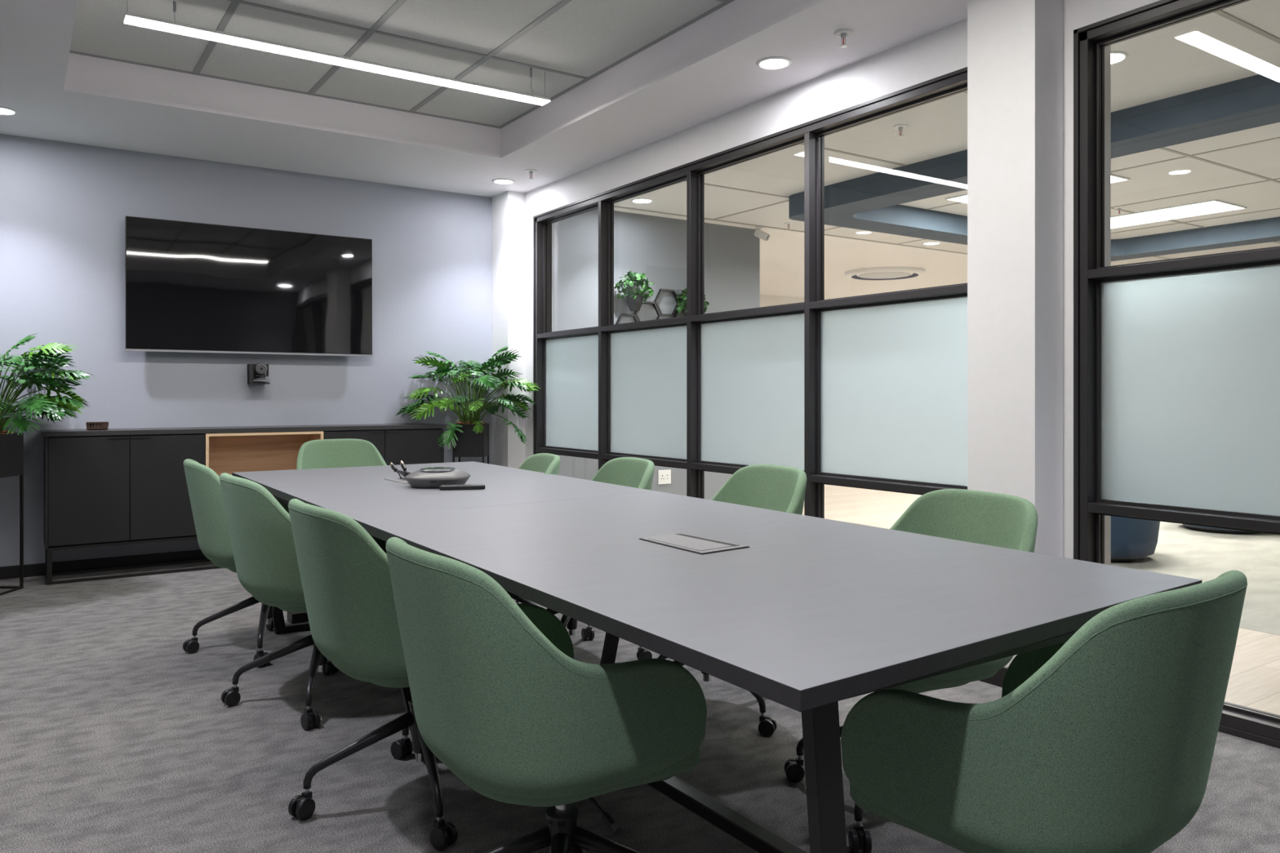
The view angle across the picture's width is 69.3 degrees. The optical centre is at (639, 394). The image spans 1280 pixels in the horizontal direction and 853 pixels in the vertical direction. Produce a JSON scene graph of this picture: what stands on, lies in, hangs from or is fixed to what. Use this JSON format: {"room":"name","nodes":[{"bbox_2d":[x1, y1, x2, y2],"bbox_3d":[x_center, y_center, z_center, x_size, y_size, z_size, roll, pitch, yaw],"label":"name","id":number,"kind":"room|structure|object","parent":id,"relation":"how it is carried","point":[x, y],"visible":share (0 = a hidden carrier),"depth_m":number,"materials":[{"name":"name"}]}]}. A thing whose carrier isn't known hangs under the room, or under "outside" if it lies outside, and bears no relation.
{"room":"office","nodes":[
{"label":"office","id":0,"kind":"room"},
{"bbox_2d":[0,133,759,566],"bbox_3d":[-1.600,-0.400,7.154,6.450,3.000,0.250,0,0,-34],"label":"wall","id":1,"kind":"structure","parent":0,"point":[64,206],"depth_m":6.39,"materials":[{"name":"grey paint"}]},
{"bbox_2d":[0,541,386,579],"bbox_3d":[-2.647,1.062,6.312,3.572,0.075,0.014,0,0,-34],"label":"baseboard","id":2,"kind":"structure","parent":1,"relation":"attached to","point":[38,569],"depth_m":5.81,"materials":[{"name":"black"}]},
{"bbox_2d":[124,215,373,356],"bbox_3d":[-2.602,-0.700,6.282,1.562,0.848,0.102,0,0,-34],"label":"television","id":3,"kind":"object","parent":1,"relation":"attached to","point":[191,286],"visible":1,"depth_m":6.20,"materials":[{"name":"black glass"}]},
{"bbox_2d":[247,362,270,384],"bbox_3d":[-2.570,-0.147,6.264,0.120,0.148,0.177,0,0,-34],"label":"camera","id":4,"kind":"object","parent":1,"relation":"attached to","point":[256,375],"visible":1,"depth_m":6.22,"materials":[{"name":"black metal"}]},
{"bbox_2d":[615,313,638,324],"bbox_3d":[-0.105,-0.580,7.994,0.272,0.236,0.028,0,0,-34],"label":"shelf","id":5,"kind":"object","parent":1,"relation":"attached to","point":[621,315],"visible":0.34,"depth_m":7.96,"materials":[{"name":"black metal"}]},
{"bbox_2d":[613,270,653,311],"bbox_3d":[-0.044,-0.897,7.918,0.373,0.354,0.210,0,0,-34],"label":"potted plant","id":6,"kind":"object","parent":5,"relation":"on","point":[634,302],"visible":1,"depth_m":7.89,"materials":[{"name":"green plant"}]},
{"bbox_2d":[634,301,661,321],"bbox_3d":[0.068,-0.700,8.110,0.272,0.236,0.028,0,0,-34],"label":"shelf","id":7,"kind":"object","parent":1,"relation":"attached to","point":[654,304],"visible":0.52,"depth_m":8.14,"materials":[{"name":"black metal"}]},
{"bbox_2d":[657,469,671,484],"bbox_3d":[0.218,0.728,8.223,0.136,0.124,0.012,0,0,-34],"label":"wall socket","id":8,"kind":"object","parent":1,"relation":"attached to","point":[664,476],"visible":1,"depth_m":8.22,"materials":[{"name":"white plastic"}]},
{"bbox_2d":[653,288,678,315],"bbox_3d":[0.240,-0.820,8.226,0.272,0.236,0.028,0,0,-34],"label":"shelf","id":9,"kind":"object","parent":1,"relation":"attached to","point":[673,292],"visible":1,"depth_m":8.21,"materials":[{"name":"black metal"}]},
{"bbox_2d":[675,288,709,315],"bbox_3d":[0.479,-0.813,8.281,0.343,0.337,0.195,0,0,-34],"label":"potted plant","id":10,"kind":"object","parent":1,"relation":"attached to","point":[683,297],"visible":0.27,"depth_m":8.23,"materials":[{"name":"green plant"}]},
{"bbox_2d":[70,0,722,126],"bbox_3d":[-0.633,-1.780,3.494,2.485,0.040,4.680,0,0,-34],"label":"ceiling tiles","id":11,"kind":"structure","parent":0,"point":[583,37],"depth_m":4.61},
{"bbox_2d":[173,0,176,22],"bbox_3d":[-2.077,-1.708,4.148,0.024,0.103,0.014,0,0,-34],"label":"ceiling hook","id":12,"kind":"object","parent":11,"relation":"hanging from","point":[174,2],"visible":0.85,"depth_m":4.14,"materials":[{"name":"silver metal"}]},
{"bbox_2d":[123,12,551,105],"bbox_3d":[-1.343,-1.673,4.480,2.015,0.174,0.094,0,0,-34],"label":"linear pendant","id":13,"kind":"object","parent":11,"relation":"hanging from","point":[133,19],"visible":1,"depth_m":4.37,"materials":[{"name":"white plastic"}]},
{"bbox_2d":[69,0,734,128],"bbox_3d":[-0.632,-1.762,3.494,2.472,0.016,4.640,0,0,-34],"label":"grid","id":14,"kind":"object","parent":11,"relation":"attached to","point":[234,4],"visible":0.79,"depth_m":4.75,"materials":[{"name":"grey paint"}]},
{"bbox_2d":[529,67,533,92],"bbox_3d":[-0.582,-1.695,4.987,0.024,0.128,0.014,0,0,-34],"label":"ceiling hook","id":15,"kind":"object","parent":11,"relation":"hanging from","point":[531,68],"visible":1,"depth_m":4.98,"materials":[{"name":"silver metal"}]},
{"bbox_2d":[0,0,967,197],"bbox_3d":[-0.651,-1.675,3.415,3.840,0.230,7.150,0,0,-34],"label":"ceiling","id":16,"kind":"structure","parent":0,"point":[36,35],"depth_m":5.13,"materials":[{"name":"paint"}]},
{"bbox_2d":[0,106,17,115],"bbox_3d":[-3.501,-1.556,5.069,0.168,0.008,0.168,0,0,-34],"label":"recessed light","id":17,"kind":"object","parent":16,"relation":"in","point":[3,110],"visible":1,"depth_m":5.09,"materials":[{"name":"white plastic"}]},
{"bbox_2d":[492,178,515,184],"bbox_3d":[-0.996,-1.556,6.759,0.168,0.008,0.168,0,0,-34],"label":"recessed light","id":18,"kind":"object","parent":16,"relation":"in","point":[502,181],"visible":1,"depth_m":6.76,"materials":[{"name":"white plastic"}]},
{"bbox_2d":[524,168,537,179],"bbox_3d":[-0.758,-1.530,6.437,0.084,0.061,0.084,0,0,-34],"label":"sprinkler","id":19,"kind":"object","parent":16,"relation":"attached to","point":[530,171],"visible":1,"depth_m":6.43,"materials":[{"name":"white metal"}]},
{"bbox_2d":[755,56,791,69],"bbox_3d":[0.629,-1.556,4.351,0.168,0.008,0.168,0,0,-34],"label":"recessed light","id":20,"kind":"object","parent":16,"relation":"in","point":[771,62],"visible":1,"depth_m":4.34,"materials":[{"name":"white plastic"}]},
{"bbox_2d":[833,28,853,47],"bbox_3d":[0.876,-1.530,3.987,0.084,0.061,0.084,0,0,-34],"label":"sprinkler","id":21,"kind":"object","parent":16,"relation":"attached to","point":[843,33],"visible":1,"depth_m":3.98,"materials":[{"name":"white metal"}]},
{"bbox_2d":[492,191,524,468],"bbox_3d":[-1.028,-0.240,7.238,0.148,2.680,0.290,0,0,-34],"label":"pier","id":22,"kind":"object","parent":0,"point":[508,206],"visible":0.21,"depth_m":7.13,"materials":[{"name":"white paint"}]},
{"bbox_2d":[0,561,1279,852],"bbox_3d":[-0.624,1.130,3.463,3.940,0.060,7.200,0,0,-34],"label":"floor","id":23,"kind":"structure","parent":0,"point":[116,737],"depth_m":2.81,"materials":[{"name":"grey carpet"}]},
{"bbox_2d":[0,333,96,595],"bbox_3d":[-3.578,0.367,5.176,1.047,1.466,0.968,0,0,0],"label":"potted plant","id":24,"kind":"object","parent":23,"relation":"on","point":[45,372],"visible":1,"depth_m":5.18,"materials":[{"name":"green plant"}]},
{"bbox_2d":[182,458,289,667],"bbox_3d":[-1.640,0.687,4.035,0.599,0.826,0.636,0,0,44],"label":"chair","id":25,"kind":"object","parent":23,"relation":"on","point":[203,483],"visible":0.44,"depth_m":3.78,"materials":[{"name":"green fabric"}]},
{"bbox_2d":[211,561,235,568],"bbox_3d":[-1.631,0.674,4.045,0.444,0.081,0.449,0,0,-32],"label":"seat cushion","id":26,"kind":"object","parent":25,"relation":"on","point":[229,565],"depth_m":3.81,"materials":[{"name":"green fabric"}]},
{"bbox_2d":[40,422,446,585],"bbox_3d":[-2.522,0.656,6.178,2.470,0.887,0.360,0,0,-34],"label":"sideboard","id":27,"kind":"object","parent":23,"relation":"on","point":[110,486],"visible":0.56,"depth_m":5.67,"materials":[{"name":"black wood"}]},
{"bbox_2d":[85,422,108,430],"bbox_3d":[-3.291,0.189,5.621,0.121,0.049,0.048,0,0,-34],"label":"wooden box","id":28,"kind":"object","parent":27,"relation":"on","point":[90,425],"visible":1,"depth_m":5.60,"materials":[{"name":"brown wood"}]},
{"bbox_2d":[287,611,308,623],"bbox_3d":[-1.645,1.075,4.512,0.120,0.050,0.100,0,0,-34],"label":"box","id":29,"kind":"object","parent":23,"relation":"on","point":[292,617],"visible":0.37,"depth_m":4.46,"materials":[{"name":"black plastic"}]},
{"bbox_2d":[219,472,400,730],"bbox_3d":[-1.170,0.687,3.340,0.623,0.826,0.580,0,0,-44],"label":"chair","id":30,"kind":"object","parent":23,"relation":"on","point":[260,529],"visible":0.51,"depth_m":3.07,"materials":[{"name":"green fabric"}]},
{"bbox_2d":[251,594,306,607],"bbox_3d":[-1.159,0.674,3.350,0.444,0.081,0.449,0,0,-36],"label":"seat cushion","id":31,"kind":"object","parent":30,"relation":"on","point":[272,600],"depth_m":3.10,"materials":[{"name":"green fabric"}]},
{"bbox_2d":[296,438,386,469],"bbox_3d":[-1.740,0.687,5.536,0.572,0.826,0.585,0,0,-35],"label":"chair","id":32,"kind":"object","parent":23,"relation":"on","point":[345,452],"visible":0.15,"depth_m":5.74,"materials":[{"name":"green fabric"}]},
{"bbox_2d":[288,498,457,850],"bbox_3d":[-0.624,0.687,2.502,0.633,0.826,0.608,0,0,27],"label":"chair","id":33,"kind":"object","parent":23,"relation":"on","point":[344,573],"visible":0.59,"depth_m":2.26,"materials":[{"name":"green fabric"}]},
{"bbox_2d":[331,662,408,684],"bbox_3d":[-0.606,0.674,2.530,0.444,0.081,0.449,0,0,-36],"label":"seat cushion","id":34,"kind":"object","parent":33,"relation":"on","point":[384,673],"depth_m":2.27,"materials":[{"name":"green fabric"}]},
{"bbox_2d":[395,345,540,463],"bbox_3d":[-1.269,0.359,6.937,1.089,1.482,1.044,0,0,0],"label":"potted plant","id":35,"kind":"object","parent":23,"relation":"on","point":[470,436],"visible":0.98,"depth_m":6.78,"materials":[{"name":"green plant"}]},
{"bbox_2d":[506,453,560,605],"bbox_3d":[-0.673,0.692,4.346,0.576,0.816,0.569,0,0,-26],"label":"chair","id":36,"kind":"object","parent":23,"relation":"on","point":[547,463],"visible":0.05,"depth_m":4.47,"materials":[{"name":"green fabric"}]},
{"bbox_2d":[385,537,706,852],"bbox_3d":[-0.175,0.687,1.838,0.628,0.826,0.582,0,0,-34],"label":"chair","id":37,"kind":"object","parent":23,"relation":"on","point":[500,696],"visible":1,"depth_m":1.59,"materials":[{"name":"green fabric"}]},
{"bbox_2d":[448,746,699,805],"bbox_3d":[-0.161,0.674,1.848,0.444,0.081,0.449,0,0,-34],"label":"seat cushion","id":38,"kind":"object","parent":37,"relation":"on","point":[511,783],"depth_m":1.60,"materials":[{"name":"green fabric"}]},
{"bbox_2d":[546,457,654,659],"bbox_3d":[-0.256,0.687,3.877,0.599,0.826,0.566,0,0,-29],"label":"chair","id":39,"kind":"object","parent":23,"relation":"on","point":[637,473],"visible":0.12,"depth_m":4.01,"materials":[{"name":"green fabric"}]},
{"bbox_2d":[231,461,1202,852],"bbox_3d":[-0.351,0.729,3.058,1.261,0.742,3.818,0,0,-34],"label":"meeting table","id":40,"kind":"object","parent":23,"relation":"on","point":[816,614],"visible":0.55,"depth_m":1.83,"materials":[{"name":"laminate"}]},
{"bbox_2d":[383,470,411,484],"bbox_3d":[-0.973,0.339,3.861,0.105,0.038,0.250,0,0,-34],"label":"port","id":41,"kind":"object","parent":40,"relation":"on","point":[403,473],"visible":0.39,"depth_m":3.89,"materials":[{"name":"grey"}]},
{"bbox_2d":[390,462,401,479],"bbox_3d":[-1.037,0.322,3.937,0.010,0.066,0.093,0,0,-43],"label":"lead","id":42,"kind":"object","parent":41,"relation":"on","point":[393,467],"visible":1,"depth_m":3.94,"materials":[{"name":"black plastic"}]},
{"bbox_2d":[400,461,407,471],"bbox_3d":[-0.999,0.318,3.933,0.010,0.073,0.082,0,0,-38],"label":"lead","id":43,"kind":"object","parent":41,"relation":"on","point":[402,465],"visible":0.8,"depth_m":3.94,"materials":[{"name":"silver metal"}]},
{"bbox_2d":[404,466,470,488],"bbox_3d":[-0.793,0.322,3.639,0.248,0.071,0.248,0,0,-4],"label":"phone","id":44,"kind":"object","parent":40,"relation":"on","point":[425,477],"visible":0.96,"depth_m":3.54,"materials":[{"name":"grey plastic"}]},
{"bbox_2d":[439,484,484,490],"bbox_3d":[-0.673,0.349,3.509,0.170,0.017,0.040,0,0,-14],"label":"remote control","id":45,"kind":"object","parent":40,"relation":"on","point":[468,486],"visible":1,"depth_m":3.49,"materials":[{"name":"black plastic"}]},
{"bbox_2d":[639,533,749,555],"bbox_3d":[0.124,0.356,2.234,0.153,0.005,0.280,0,0,-34],"label":"socket","id":46,"kind":"object","parent":40,"relation":"attached to","point":[693,544],"visible":1,"depth_m":2.21,"materials":[{"name":"grey metal"}]},
{"bbox_2d":[657,464,807,737],"bbox_3d":[0.253,0.680,3.251,0.639,0.839,0.608,0,0,-8],"label":"chair","id":47,"kind":"object","parent":23,"relation":"on","point":[780,488],"visible":0.1,"depth_m":3.39,"materials":[{"name":"green fabric"}]},
{"bbox_2d":[783,488,1037,852],"bbox_3d":[0.715,0.688,2.490,0.613,0.824,0.572,0,0,-24],"label":"chair","id":48,"kind":"object","parent":23,"relation":"on","point":[978,517],"visible":0.16,"depth_m":2.57,"materials":[{"name":"green fabric"}]},
{"bbox_2d":[884,670,998,692],"bbox_3d":[0.703,0.674,2.485,0.444,0.081,0.449,0,0,-24],"label":"seat cushion","id":49,"kind":"object","parent":48,"relation":"on","point":[927,683],"depth_m":2.26,"materials":[{"name":"green fabric"}]},
{"bbox_2d":[967,0,1111,667],"bbox_3d":[1.573,-0.250,3.649,0.510,2.700,0.290,0,0,-34],"label":"wall pier","id":50,"kind":"object","parent":23,"relation":"on","point":[1015,47],"visible":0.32,"depth_m":3.48,"materials":[{"name":"white paint"}]},
{"bbox_2d":[979,666,1008,687],"bbox_3d":[1.432,1.062,3.551,0.194,0.075,0.314,0,0,-34],"label":"baseboard","id":51,"kind":"object","parent":50,"relation":"attached to","point":[997,680],"visible":0.11,"depth_m":3.50,"materials":[{"name":"black"}]},
{"bbox_2d":[840,569,1247,852],"bbox_3d":[0.663,0.687,1.568,0.627,0.826,0.600,0,0,-14],"label":"chair","id":52,"kind":"object","parent":23,"relation":"on","point":[1103,739],"visible":0.98,"depth_m":1.33,"materials":[{"name":"green fabric"}]},
{"bbox_2d":[760,294,804,306],"bbox_3d":[2.482,-0.400,15.005,9.100,3.000,0.100,0,0,-34],"label":"wall","id":53,"kind":"structure","parent":0,"point":[766,300],"depth_m":14.74,"materials":[{"name":"beige paint"}]},
{"bbox_2d":[524,0,1159,559],"bbox_3d":[0.962,-0.400,4.546,0.140,3.000,7.220,0,0,-34],"label":"wall","id":54,"kind":"structure","parent":0,"point":[944,51],"depth_m":4.44,"materials":[{"name":"white paint"}]},
{"bbox_2d":[533,66,967,518],"bbox_3d":[0.369,-0.128,5.419,0.153,2.456,3.992,0,0,-34],"label":"glass partition","id":55,"kind":"structure","parent":54,"relation":"in","point":[869,392],"depth_m":4.91,"materials":[{"name":"grey"}]},
{"bbox_2d":[1073,0,1279,748],"bbox_3d":[2.295,-0.128,2.564,0.153,2.456,2.224,0,0,-34],"label":"glass partition","id":56,"kind":"structure","parent":54,"relation":"in","point":[1176,362],"depth_m":3.23,"materials":[{"name":"grey"}]},
{"bbox_2d":[613,0,1279,299],"bbox_3d":[5.673,-1.609,8.050,11.590,0.062,15.000,0,0,-34],"label":"ceiling","id":57,"kind":"structure","parent":0,"point":[1211,49],"depth_m":6.59,"materials":[{"name":"tile"}]},
{"bbox_2d":[631,198,653,203],"bbox_3d":[0.017,-1.576,7.527,0.186,0.008,0.186,0,0,-34],"label":"recessed light","id":58,"kind":"object","parent":57,"relation":"in","point":[635,200],"visible":1,"depth_m":7.51,"materials":[{"name":"white plastic"}]},
{"bbox_2d":[754,226,769,241],"bbox_3d":[1.146,-1.510,8.704,0.149,0.140,0.072,0,0,26],"label":"security camera","id":59,"kind":"object","parent":57,"relation":"attached to","point":[759,233],"visible":1,"depth_m":8.68,"materials":[{"name":"white plastic"}]},
{"bbox_2d":[784,222,793,230],"bbox_3d":[1.367,-1.550,8.522,0.084,0.061,0.084,0,0,-34],"label":"sprinkler","id":60,"kind":"object","parent":57,"relation":"attached to","point":[788,224],"visible":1,"depth_m":8.51,"materials":[{"name":"white metal"}]},
{"bbox_2d":[844,266,925,279],"bbox_3d":[3.138,-1.550,11.888,1.000,0.056,1.000,0,0,-34],"label":"ceiling light","id":61,"kind":"object","parent":57,"relation":"attached to","point":[874,273],"depth_m":11.71,"materials":[{"name":"white plastic"}]},
{"bbox_2d":[856,271,913,279],"bbox_3d":[3.138,-1.553,11.888,0.710,0.046,0.710,0,0,-34],"label":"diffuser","id":62,"kind":"object","parent":61,"relation":"in","point":[876,275],"depth_m":11.87,"materials":[{"name":"white plastic"}]},
{"bbox_2d":[893,124,907,137],"bbox_3d":[1.532,-1.550,5.446,0.084,0.061,0.084,0,0,-34],"label":"sprinkler","id":63,"kind":"object","parent":57,"relation":"attached to","point":[900,126],"visible":1,"depth_m":5.44,"materials":[{"name":"white metal"}]},
{"bbox_2d":[922,241,941,244],"bbox_3d":[3.031,-1.576,9.633,0.186,0.008,0.186,0,0,-34],"label":"recessed light","id":64,"kind":"object","parent":57,"relation":"in","point":[926,242],"visible":1,"depth_m":9.61,"materials":[{"name":"white plastic"}]},
{"bbox_2d":[613,9,1279,259],"bbox_3d":[6.915,-1.582,6.209,11.590,0.016,10.560,0,0,-34],"label":"grid","id":65,"kind":"object","parent":57,"relation":"attached to","point":[1220,12],"visible":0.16,"depth_m":6.95,"materials":[{"name":"grey paint"}]},
{"bbox_2d":[944,173,1130,204],"bbox_3d":[3.010,-1.574,7.098,0.550,0.012,1.200,0,0,-34],"label":"light panel","id":66,"kind":"object","parent":57,"relation":"attached to","point":[962,198],"visible":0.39,"depth_m":7.30,"materials":[{"name":"white plastic"}]},
{"bbox_2d":[1113,206,1124,214],"bbox_3d":[4.035,-1.550,7.800,0.084,0.061,0.084,0,0,-34],"label":"sprinkler","id":67,"kind":"object","parent":57,"relation":"attached to","point":[1118,208],"visible":1,"depth_m":7.79,"materials":[{"name":"white metal"}]},
{"bbox_2d":[1111,50,1128,64],"bbox_3d":[2.189,-1.576,4.348,0.186,0.008,0.186,0,0,-34],"label":"recessed light","id":68,"kind":"object","parent":57,"relation":"in","point":[1117,56],"visible":0.38,"depth_m":4.31,"materials":[{"name":"white plastic"}]},
{"bbox_2d":[1111,199,1247,228],"bbox_3d":[4.536,-1.574,8.127,0.550,0.012,1.200,0,0,-34],"label":"light panel","id":69,"kind":"object","parent":57,"relation":"attached to","point":[1214,206],"visible":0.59,"depth_m":7.99,"materials":[{"name":"white plastic"}]},
{"bbox_2d":[788,68,1279,261],"bbox_3d":[4.882,-1.495,5.888,4.520,0.170,6.700,0,0,-34],"label":"ceiling beam","id":70,"kind":"structure","parent":0,"point":[869,202],"depth_m":6.42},
{"bbox_2d":[802,484,1279,715],"bbox_3d":[5.665,1.128,8.044,11.610,0.054,15.000,0,0,-34],"label":"floor","id":71,"kind":"structure","parent":0,"point":[1254,681],"depth_m":4.12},
{"bbox_2d":[1111,521,1279,635],"bbox_3d":[7.899,1.127,5.993,10.200,0.055,9.100,0,0,-34],"label":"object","id":72,"kind":"structure","parent":0,"point":[1180,550],"depth_m":6.07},
{"bbox_2d":[1111,515,1159,562],"bbox_3d":[3.146,0.750,6.361,0.794,0.700,0.769,0,0,-14],"label":"tub chair","id":73,"kind":"object","parent":72,"relation":"on","point":[1132,540],"visible":0.14,"depth_m":6.01,"materials":[{"name":"blue fabric"}]},
{"bbox_2d":[1182,524,1261,534],"bbox_3d":[4.760,0.750,7.593,0.769,0.700,0.794,0,0,26],"label":"tub chair","id":74,"kind":"object","parent":72,"relation":"on","point":[1206,529],"visible":0.12,"depth_m":7.37,"materials":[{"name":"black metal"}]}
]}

